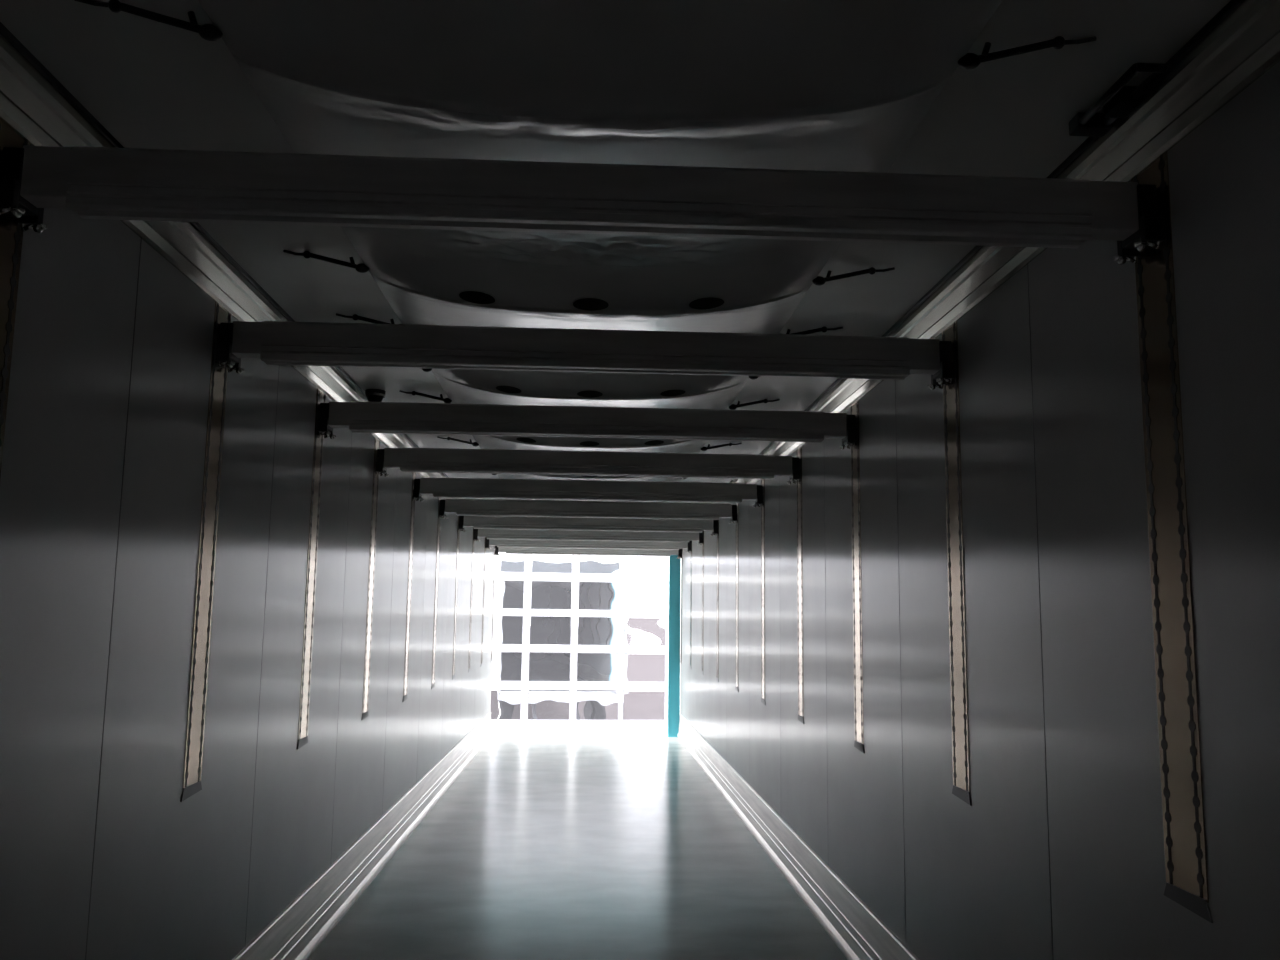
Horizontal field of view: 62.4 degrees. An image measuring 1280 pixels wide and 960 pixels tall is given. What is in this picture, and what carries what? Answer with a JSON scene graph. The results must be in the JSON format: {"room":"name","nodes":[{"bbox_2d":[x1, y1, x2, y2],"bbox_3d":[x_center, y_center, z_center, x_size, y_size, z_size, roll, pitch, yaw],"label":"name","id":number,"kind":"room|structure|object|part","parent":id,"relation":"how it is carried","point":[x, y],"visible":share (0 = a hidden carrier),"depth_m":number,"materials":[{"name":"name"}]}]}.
{"room":"truck trailer interior","nodes":[
{"label":"truck trailer interior","id":0,"kind":"room"},
{"bbox_2d":[0,145,493,959],"bbox_3d":[-1.595,0.971,6.408,0.060,2.720,15.100,1,-8,-3],"label":"wall","id":1,"kind":"structure","parent":0,"point":[102,857],"depth_m":3.18,"materials":[{"name":"grey metal"}]},
{"bbox_2d":[0,118,30,478],"bbox_3d":[-1.345,0.042,2.146,0.004,1.595,0.173,1,-8,-3],"label":"track","id":2,"kind":"object","parent":1,"relation":"attached to","point":[11,234],"visible":0.7,"depth_m":2.24,"materials":[{"name":"metal"}]},
{"bbox_2d":[0,145,1164,264],"bbox_3d":[-0.101,-0.596,2.292,2.467,0.167,0.124,1,-8,-3],"label":"bar","id":3,"kind":"object","parent":2,"relation":"attached to","point":[108,183],"visible":1,"depth_m":2.26,"materials":[{"name":"grey metal"}]},
{"bbox_2d":[180,302,230,801],"bbox_3d":[-1.410,0.213,3.451,0.004,1.595,0.173,1,-8,-3],"label":"track","id":4,"kind":"object","parent":1,"relation":"attached to","point":[192,785],"visible":0.94,"depth_m":3.44,"materials":[{"name":"metal"}]},
{"bbox_3d":[-1.420,0.984,3.349,0.004,0.039,0.173,1,-8,-3],"label":"plate","id":5,"kind":"part","parent":4,"relation":"part of","materials":[{"name":"grey metal"}]},
{"bbox_2d":[215,321,954,389],"bbox_3d":[-0.165,-0.424,3.597,2.467,0.167,0.124,1,-8,-3],"label":"bar","id":6,"kind":"object","parent":4,"relation":"attached to","point":[271,342],"visible":1,"depth_m":3.56,"materials":[{"name":"grey metal"}]},
{"bbox_2d":[0,22,469,498],"bbox_3d":[-1.507,-0.234,6.571,0.085,0.105,15.100,1,-8,-3],"label":"trim","id":7,"kind":"structure","parent":1,"relation":"attached to","point":[30,104],"depth_m":2.99,"materials":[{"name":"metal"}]},
{"bbox_2d":[297,388,325,749],"bbox_3d":[-1.474,0.384,4.755,0.004,1.595,0.173,1,-8,-3],"label":"track","id":8,"kind":"object","parent":1,"relation":"attached to","point":[320,397],"visible":0.97,"depth_m":4.74,"materials":[{"name":"metal"}]},
{"bbox_3d":[-1.484,1.155,4.654,0.004,0.039,0.173,1,-8,-3],"label":"plate","id":9,"kind":"part","parent":8,"relation":"part of","materials":[{"name":"grey metal"}]},
{"bbox_2d":[317,401,856,449],"bbox_3d":[-0.229,-0.253,4.902,2.467,0.167,0.124,1,-8,-3],"label":"bar","id":10,"kind":"object","parent":8,"relation":"attached to","point":[358,416],"visible":1,"depth_m":4.87,"materials":[{"name":"grey metal"}]},
{"bbox_2d":[232,712,491,959],"bbox_3d":[-1.560,2.178,6.241,0.040,0.285,15.080,1,-8,-3],"label":"baseboard","id":11,"kind":"structure","parent":1,"relation":"attached to","point":[304,924],"depth_m":5.67,"materials":[{"name":"metal"}]},
{"bbox_2d":[362,438,379,719],"bbox_3d":[-1.539,0.555,6.060,0.004,1.595,0.173,1,-8,-3],"label":"track","id":12,"kind":"object","parent":1,"relation":"attached to","point":[365,714],"visible":0.95,"depth_m":6.05,"materials":[{"name":"metal"}]},
{"bbox_3d":[-1.548,1.327,5.958,0.004,0.039,0.173,1,-8,-3],"label":"plate","id":13,"kind":"part","parent":12,"relation":"part of","materials":[{"name":"grey metal"}]},
{"bbox_2d":[375,447,799,484],"bbox_3d":[-0.294,-0.082,6.207,2.467,0.167,0.124,1,-8,-3],"label":"bar","id":14,"kind":"object","parent":12,"relation":"attached to","point":[433,460],"visible":1,"depth_m":6.17,"materials":[{"name":"grey metal"}]},
{"bbox_2d":[403,472,415,701],"bbox_3d":[-1.603,0.727,7.365,0.004,1.595,0.173,1,-8,-3],"label":"track","id":15,"kind":"object","parent":1,"relation":"attached to","point":[405,687],"visible":0.92,"depth_m":7.35,"materials":[{"name":"metal"}]},
{"bbox_2d":[413,477,762,507],"bbox_3d":[-0.358,0.089,7.511,2.467,0.167,0.124,1,-8,-3],"label":"bar","id":16,"kind":"object","parent":15,"relation":"attached to","point":[437,487],"visible":1,"depth_m":7.48,"materials":[{"name":"grey metal"}]},
{"bbox_2d":[431,498,440,688],"bbox_3d":[-1.667,0.898,8.669,0.004,1.595,0.173,1,-8,-3],"label":"track","id":17,"kind":"object","parent":1,"relation":"attached to","point":[439,499],"visible":0.94,"depth_m":8.66,"materials":[{"name":"metal"}]},
{"bbox_2d":[439,499,736,523],"bbox_3d":[-0.422,0.260,8.816,2.467,0.167,0.124,1,-8,-3],"label":"bar","id":18,"kind":"object","parent":17,"relation":"attached to","point":[461,507],"visible":1,"depth_m":8.78,"materials":[{"name":"grey metal"}]},
{"bbox_2d":[452,516,459,679],"bbox_3d":[-1.732,1.069,9.974,0.004,1.595,0.173,1,-8,-3],"label":"track","id":19,"kind":"object","parent":1,"relation":"attached to","point":[458,531],"visible":0.91,"depth_m":9.96,"materials":[{"name":"metal"}]},
{"bbox_2d":[458,516,717,535],"bbox_3d":[-0.487,0.432,10.121,2.467,0.167,0.124,1,-8,-3],"label":"bar","id":20,"kind":"object","parent":19,"relation":"attached to","point":[477,522],"visible":0.97,"depth_m":10.08,"materials":[{"name":"grey metal"}]},
{"bbox_2d":[468,528,473,671],"bbox_3d":[-1.796,1.240,11.279,0.004,1.595,0.173,1,-8,-3],"label":"track","id":21,"kind":"object","parent":1,"relation":"attached to","point":[473,528],"visible":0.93,"depth_m":11.26,"materials":[{"name":"metal"}]},
{"bbox_2d":[473,529,702,545],"bbox_3d":[-0.551,0.603,11.426,2.467,0.167,0.124,1,-8,-3],"label":"bar","id":22,"kind":"object","parent":21,"relation":"attached to","point":[510,534],"visible":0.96,"depth_m":11.39,"materials":[{"name":"grey metal"}]},
{"bbox_2d":[481,537,485,665],"bbox_3d":[-1.860,1.412,12.584,0.004,1.595,0.173,1,-8,-3],"label":"track","id":23,"kind":"object","parent":1,"relation":"attached to","point":[485,537],"visible":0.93,"depth_m":12.57,"materials":[{"name":"metal"}]},
{"bbox_2d":[485,537,690,552],"bbox_3d":[-0.616,0.774,12.730,2.467,0.167,0.124,1,-8,-3],"label":"bar","id":24,"kind":"object","parent":23,"relation":"attached to","point":[489,542],"visible":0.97,"depth_m":12.69,"materials":[{"name":"grey metal"}]},
{"bbox_2d":[491,546,494,661],"bbox_3d":[-1.925,1.583,13.889,0.004,1.595,0.173,1,-8,-3],"label":"track","id":25,"kind":"object","parent":1,"relation":"attached to","point":[494,546],"visible":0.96,"depth_m":13.87,"materials":[{"name":"metal"}]},
{"bbox_2d":[495,546,681,558],"bbox_3d":[-0.680,0.945,14.035,2.467,0.167,0.124,1,-8,-3],"label":"bar","id":26,"kind":"object","parent":25,"relation":"attached to","point":[542,551],"visible":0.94,"depth_m":14.00,"materials":[{"name":"grey metal"}]},
{"bbox_2d":[490,670,680,707],"bbox_3d":[-0.698,2.261,13.886,2.600,2.700,0.200,1,-8,-3],"label":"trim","id":27,"kind":"structure","parent":1,"relation":"attached to","point":[491,670],"depth_m":13.96,"materials":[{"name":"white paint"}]},
{"bbox_2d":[308,736,846,959],"bbox_3d":[-0.340,2.381,6.194,2.600,0.100,15.040,1,-8,-3],"label":"floor","id":28,"kind":"structure","parent":0,"point":[541,847],"depth_m":6.31,"materials":[{"name":"grey metal"}]},
{"bbox_2d":[0,0,1230,502],"bbox_3d":[-0.310,-0.308,6.639,2.480,0.090,15.100,1,-8,-3],"label":"ceiling","id":29,"kind":"structure","parent":0,"point":[150,84],"depth_m":2.39,"materials":[{"name":"grey metal"}]},
{"bbox_2d":[74,0,222,40],"bbox_3d":[-0.913,-0.859,1.965,0.261,0.055,0.033,3,-8,-14],"label":"cord","id":30,"kind":"object","parent":29,"relation":"attached to","point":[209,32],"visible":1,"depth_m":1.97,"materials":[{"name":"black rubber"}]},
{"bbox_3d":[-0.889,-0.860,1.973,0.170,0.045,0.015,2,-8,-13],"label":"cord","id":31,"kind":"part","parent":30,"relation":"part of","materials":[{"name":"black rubber"}]},
{"bbox_2d":[283,250,368,272],"bbox_3d":[-0.979,-0.684,3.302,0.261,0.055,0.033,3,-8,-14],"label":"cord","id":32,"kind":"object","parent":29,"relation":"attached to","point":[361,267],"visible":1,"depth_m":3.30,"materials":[{"name":"black plastic"}]},
{"bbox_3d":[-0.955,-0.685,3.310,0.170,0.045,0.015,2,-8,-13],"label":"cord","id":33,"kind":"part","parent":32,"relation":"part of","materials":[{"name":"black rubber"}]},
{"bbox_2d":[336,313,394,323],"bbox_3d":[-1.012,-0.594,3.985,0.261,0.055,0.033,3,-8,-14],"label":"cord","id":34,"kind":"object","parent":29,"relation":"attached to","point":[355,317],"visible":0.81,"depth_m":3.98,"materials":[{"name":"black plastic"}]},
{"bbox_3d":[-0.989,-0.595,3.993,0.170,0.045,0.015,2,-8,-13],"label":"cord","id":35,"kind":"part","parent":34,"relation":"part of","materials":[{"name":"black rubber"}]},
{"bbox_2d":[365,389,385,401],"bbox_3d":[-1.332,-0.419,5.321,0.100,0.060,0.100,1,-8,-3],"label":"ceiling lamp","id":36,"kind":"object","parent":29,"relation":"attached to","point":[373,395],"visible":0.95,"depth_m":5.29,"materials":[{"name":"black plastic"}]},
{"bbox_2d":[399,390,451,402],"bbox_3d":[-1.078,-0.419,5.322,0.261,0.055,0.033,3,-8,-14],"label":"cord","id":37,"kind":"object","parent":29,"relation":"attached to","point":[445,400],"visible":0.96,"depth_m":5.33,"materials":[{"name":"black plastic"}]},
{"bbox_3d":[-1.055,-0.420,5.330,0.170,0.045,0.015,2,-8,-13],"label":"cord","id":38,"kind":"part","parent":37,"relation":"part of","materials":[{"name":"black rubber"}]},
{"bbox_2d":[437,436,478,446],"bbox_3d":[-1.144,-0.243,6.659,0.261,0.055,0.033,3,-8,-14],"label":"cord","id":39,"kind":"object","parent":29,"relation":"attached to","point":[475,444],"visible":0.99,"depth_m":6.66,"materials":[{"name":"black plastic"}]},
{"bbox_3d":[-1.121,-0.244,6.667,0.170,0.045,0.015,2,-8,-13],"label":"cord","id":40,"kind":"part","parent":39,"relation":"part of","materials":[{"name":"black rubber"}]},
{"bbox_2d":[198,0,1001,501],"bbox_3d":[-0.316,-0.161,6.715,1.430,0.116,14.489,1,-8,-3],"label":"ceiling panel","id":41,"kind":"object","parent":29,"relation":"attached to","point":[812,85],"visible":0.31,"depth_m":2.15,"materials":[{"name":"grey"}]},
{"bbox_2d":[701,442,741,450],"bbox_3d":[0.516,-0.212,6.736,0.261,0.055,0.033,0,-8,9],"label":"cord","id":42,"kind":"object","parent":29,"relation":"attached to","point":[730,443],"visible":0.99,"depth_m":6.74,"materials":[{"name":"black plastic"}]},
{"bbox_3d":[0.492,-0.214,6.742,0.170,0.045,0.015,0,-8,8],"label":"cord","id":43,"kind":"part","parent":42,"relation":"part of","materials":[{"name":"black rubber"}]},
{"bbox_2d":[728,399,779,409],"bbox_3d":[0.582,-0.387,5.399,0.261,0.055,0.033,0,-8,9],"label":"cord","id":44,"kind":"object","parent":29,"relation":"attached to","point":[733,406],"visible":1,"depth_m":5.40,"materials":[{"name":"black plastic"}]},
{"bbox_3d":[0.558,-0.389,5.405,0.170,0.045,0.015,0,-8,8],"label":"cord","id":45,"kind":"part","parent":44,"relation":"part of","materials":[{"name":"black rubber"}]},
{"bbox_2d":[749,376,761,379],"bbox_3d":[0.616,-0.477,4.716,0.261,0.055,0.033,0,-8,9],"label":"cord","id":46,"kind":"object","parent":29,"relation":"attached to","point":[750,377],"visible":0.15,"depth_m":4.72,"materials":[{"name":"black plastic"}]},
{"bbox_2d":[786,326,842,334],"bbox_3d":[0.648,-0.563,4.062,0.261,0.055,0.033,0,-8,9],"label":"cord","id":47,"kind":"object","parent":29,"relation":"attached to","point":[823,329],"visible":0.75,"depth_m":4.06,"materials":[{"name":"black plastic"}]},
{"bbox_3d":[0.624,-0.565,4.068,0.170,0.045,0.015,0,-8,8],"label":"cord","id":48,"kind":"part","parent":47,"relation":"part of","materials":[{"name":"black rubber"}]},
{"bbox_2d":[812,267,894,285],"bbox_3d":[0.682,-0.652,3.379,0.261,0.055,0.033,0,-8,9],"label":"cord","id":49,"kind":"object","parent":29,"relation":"attached to","point":[819,280],"visible":1,"depth_m":3.38,"materials":[{"name":"black plastic"}]},
{"bbox_3d":[0.658,-0.654,3.385,0.170,0.045,0.015,0,-8,8],"label":"cord","id":50,"kind":"part","parent":49,"relation":"part of","materials":[{"name":"black rubber"}]},
{"bbox_2d":[958,36,1096,69],"bbox_3d":[0.748,-0.828,2.042,0.261,0.055,0.033,0,-8,9],"label":"cord","id":51,"kind":"object","parent":29,"relation":"attached to","point":[969,61],"visible":0.99,"depth_m":2.04,"materials":[{"name":"black rubber"}]},
{"bbox_3d":[0.724,-0.830,2.048,0.170,0.045,0.015,0,-8,8],"label":"cord","id":52,"kind":"part","parent":51,"relation":"part of","materials":[{"name":"black rubber"}]},
{"bbox_2d":[1069,63,1167,136],"bbox_3d":[1.015,-0.809,2.242,0.085,0.034,0.289,1,-8,-3],"label":"bracket","id":53,"kind":"object","parent":29,"relation":"attached to","point":[1120,100],"visible":1,"depth_m":2.24,"materials":[{"name":"black plastic"}]},
{"bbox_2d":[680,61,1279,959],"bbox_3d":[0.942,1.020,6.527,0.060,2.720,15.100,1,-8,-3],"label":"wall","id":54,"kind":"structure","parent":0,"point":[1057,852],"depth_m":2.87,"materials":[{"name":"grey metal"}]},
{"bbox_2d":[667,555,680,736],"bbox_3d":[0.480,2.182,14.625,0.184,2.580,1.200,1,-8,1],"label":"door","id":55,"kind":"structure","parent":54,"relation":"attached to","point":[674,566],"depth_m":14.03,"materials":[{"name":"teal paint"}]},
{"bbox_3d":[0.468,2.186,14.650,0.150,2.580,1.150,1,-8,1],"label":"door","id":56,"kind":"part","parent":55,"relation":"part of","materials":[{"name":"white paint"}]},
{"bbox_2d":[680,557,681,663],"bbox_3d":[0.548,1.630,14.004,0.004,1.595,0.173,1,-8,-3],"label":"track","id":57,"kind":"object","parent":54,"relation":"attached to","point":[681,557],"visible":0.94,"depth_m":13.97,"materials":[{"name":"metal"}]},
{"bbox_2d":[690,541,691,667],"bbox_3d":[0.613,1.459,12.700,0.004,1.595,0.173,1,-8,-3],"label":"track","id":58,"kind":"object","parent":54,"relation":"attached to","point":[691,541],"visible":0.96,"depth_m":12.68,"materials":[{"name":"metal"}]},
{"bbox_2d":[701,531,703,673],"bbox_3d":[0.677,1.287,11.395,0.004,1.595,0.173,1,-8,-3],"label":"track","id":59,"kind":"object","parent":54,"relation":"attached to","point":[703,531],"visible":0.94,"depth_m":11.37,"materials":[{"name":"metal"}]},
{"bbox_3d":[0.678,1.270,11.399,0.002,1.560,0.152,1,-8,-3],"label":"track plate","id":60,"kind":"part","parent":59,"relation":"part of","materials":[{"name":"metal"}]},
{"bbox_2d":[716,520,718,681],"bbox_3d":[0.741,1.116,10.090,0.004,1.595,0.173,1,-8,-3],"label":"track","id":61,"kind":"object","parent":54,"relation":"attached to","point":[717,658],"visible":0.9,"depth_m":10.06,"materials":[{"name":"metal"}]},
{"bbox_2d":[735,503,738,691],"bbox_3d":[0.806,0.945,8.785,0.004,1.595,0.173,1,-8,-3],"label":"track","id":62,"kind":"object","parent":54,"relation":"attached to","point":[737,504],"visible":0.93,"depth_m":8.78,"materials":[{"name":"metal"}]},
{"bbox_2d":[761,479,765,704],"bbox_3d":[0.870,0.774,7.481,0.004,1.595,0.173,1,-8,-3],"label":"track","id":63,"kind":"object","parent":54,"relation":"attached to","point":[762,480],"visible":0.95,"depth_m":7.47,"materials":[{"name":"metal"}]},
{"bbox_2d":[677,714,918,959],"bbox_3d":[0.877,2.224,6.355,0.040,0.285,15.080,1,-8,-3],"label":"baseboard","id":64,"kind":"structure","parent":54,"relation":"attached to","point":[856,930],"depth_m":5.80,"materials":[{"name":"metal"}]},
{"bbox_2d":[796,446,803,723],"bbox_3d":[0.934,0.602,6.176,0.004,1.595,0.173,1,-8,-3],"label":"track","id":65,"kind":"object","parent":54,"relation":"attached to","point":[799,451],"visible":0.9,"depth_m":6.16,"materials":[{"name":"metal"}]},
{"bbox_3d":[0.924,1.374,6.074,0.004,0.039,0.173,1,-8,-3],"label":"plate","id":66,"kind":"part","parent":65,"relation":"part of","materials":[{"name":"grey metal"}]},
{"bbox_2d":[850,400,864,752],"bbox_3d":[0.999,0.431,4.871,0.004,1.595,0.173,1,-8,-3],"label":"track","id":67,"kind":"object","parent":54,"relation":"attached to","point":[854,409],"visible":0.92,"depth_m":4.86,"materials":[{"name":"metal"}]},
{"bbox_3d":[0.989,1.202,4.769,0.004,0.039,0.173,1,-8,-3],"label":"plate","id":68,"kind":"part","parent":67,"relation":"part of","materials":[{"name":"grey metal"}]},
{"bbox_2d":[942,321,970,804],"bbox_3d":[1.063,0.260,3.566,0.004,1.595,0.173,1,-8,-3],"label":"track","id":69,"kind":"object","parent":54,"relation":"attached to","point":[955,557],"visible":0.97,"depth_m":3.56,"materials":[{"name":"metal"}]},
{"bbox_3d":[1.053,1.031,3.465,0.004,0.039,0.173,1,-8,-3],"label":"plate","id":70,"kind":"part","parent":69,"relation":"part of","materials":[{"name":"grey metal"}]},
{"bbox_2d":[709,0,1279,503],"bbox_3d":[0.885,-0.189,6.683,0.085,0.105,15.100,1,-8,-3],"label":"trim","id":71,"kind":"structure","parent":54,"relation":"attached to","point":[1242,47],"depth_m":2.30,"materials":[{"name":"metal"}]},
{"bbox_2d":[1131,152,1212,922],"bbox_3d":[1.127,0.089,2.262,0.004,1.595,0.173,1,-8,-3],"label":"track","id":72,"kind":"object","parent":54,"relation":"attached to","point":[1172,610],"visible":0.94,"depth_m":2.25,"materials":[{"name":"metal"}]},
{"bbox_3d":[1.117,0.860,2.160,0.004,0.039,0.173,1,-8,-3],"label":"plate","id":73,"kind":"part","parent":72,"relation":"part of","materials":[{"name":"grey metal"}]},
{"label":"outside","id":74,"kind":"structure","parent":0,"visible":0},
{"bbox_3d":[5.089,-10.865,-104.350,300.000,0.200,290.000,1,-8,-3],"label":"ground","id":75,"kind":"structure","parent":74,"visible":0},
{"bbox_3d":[-0.938,2.997,18.493,17.981,4.280,1.486,1,-8,-3],"label":"wall","id":76,"kind":"structure","parent":75,"relation":"on","visible":0},
{"bbox_2d":[490,552,668,736],"bbox_3d":[-1.202,3.062,18.320,3.560,4.100,0.085,2,-8,-6],"label":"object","id":77,"kind":"object","parent":76,"relation":"attached to","point":[580,642],"visible":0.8,"depth_m":18.34,"materials":[{"name":"white paint"}]}
]}

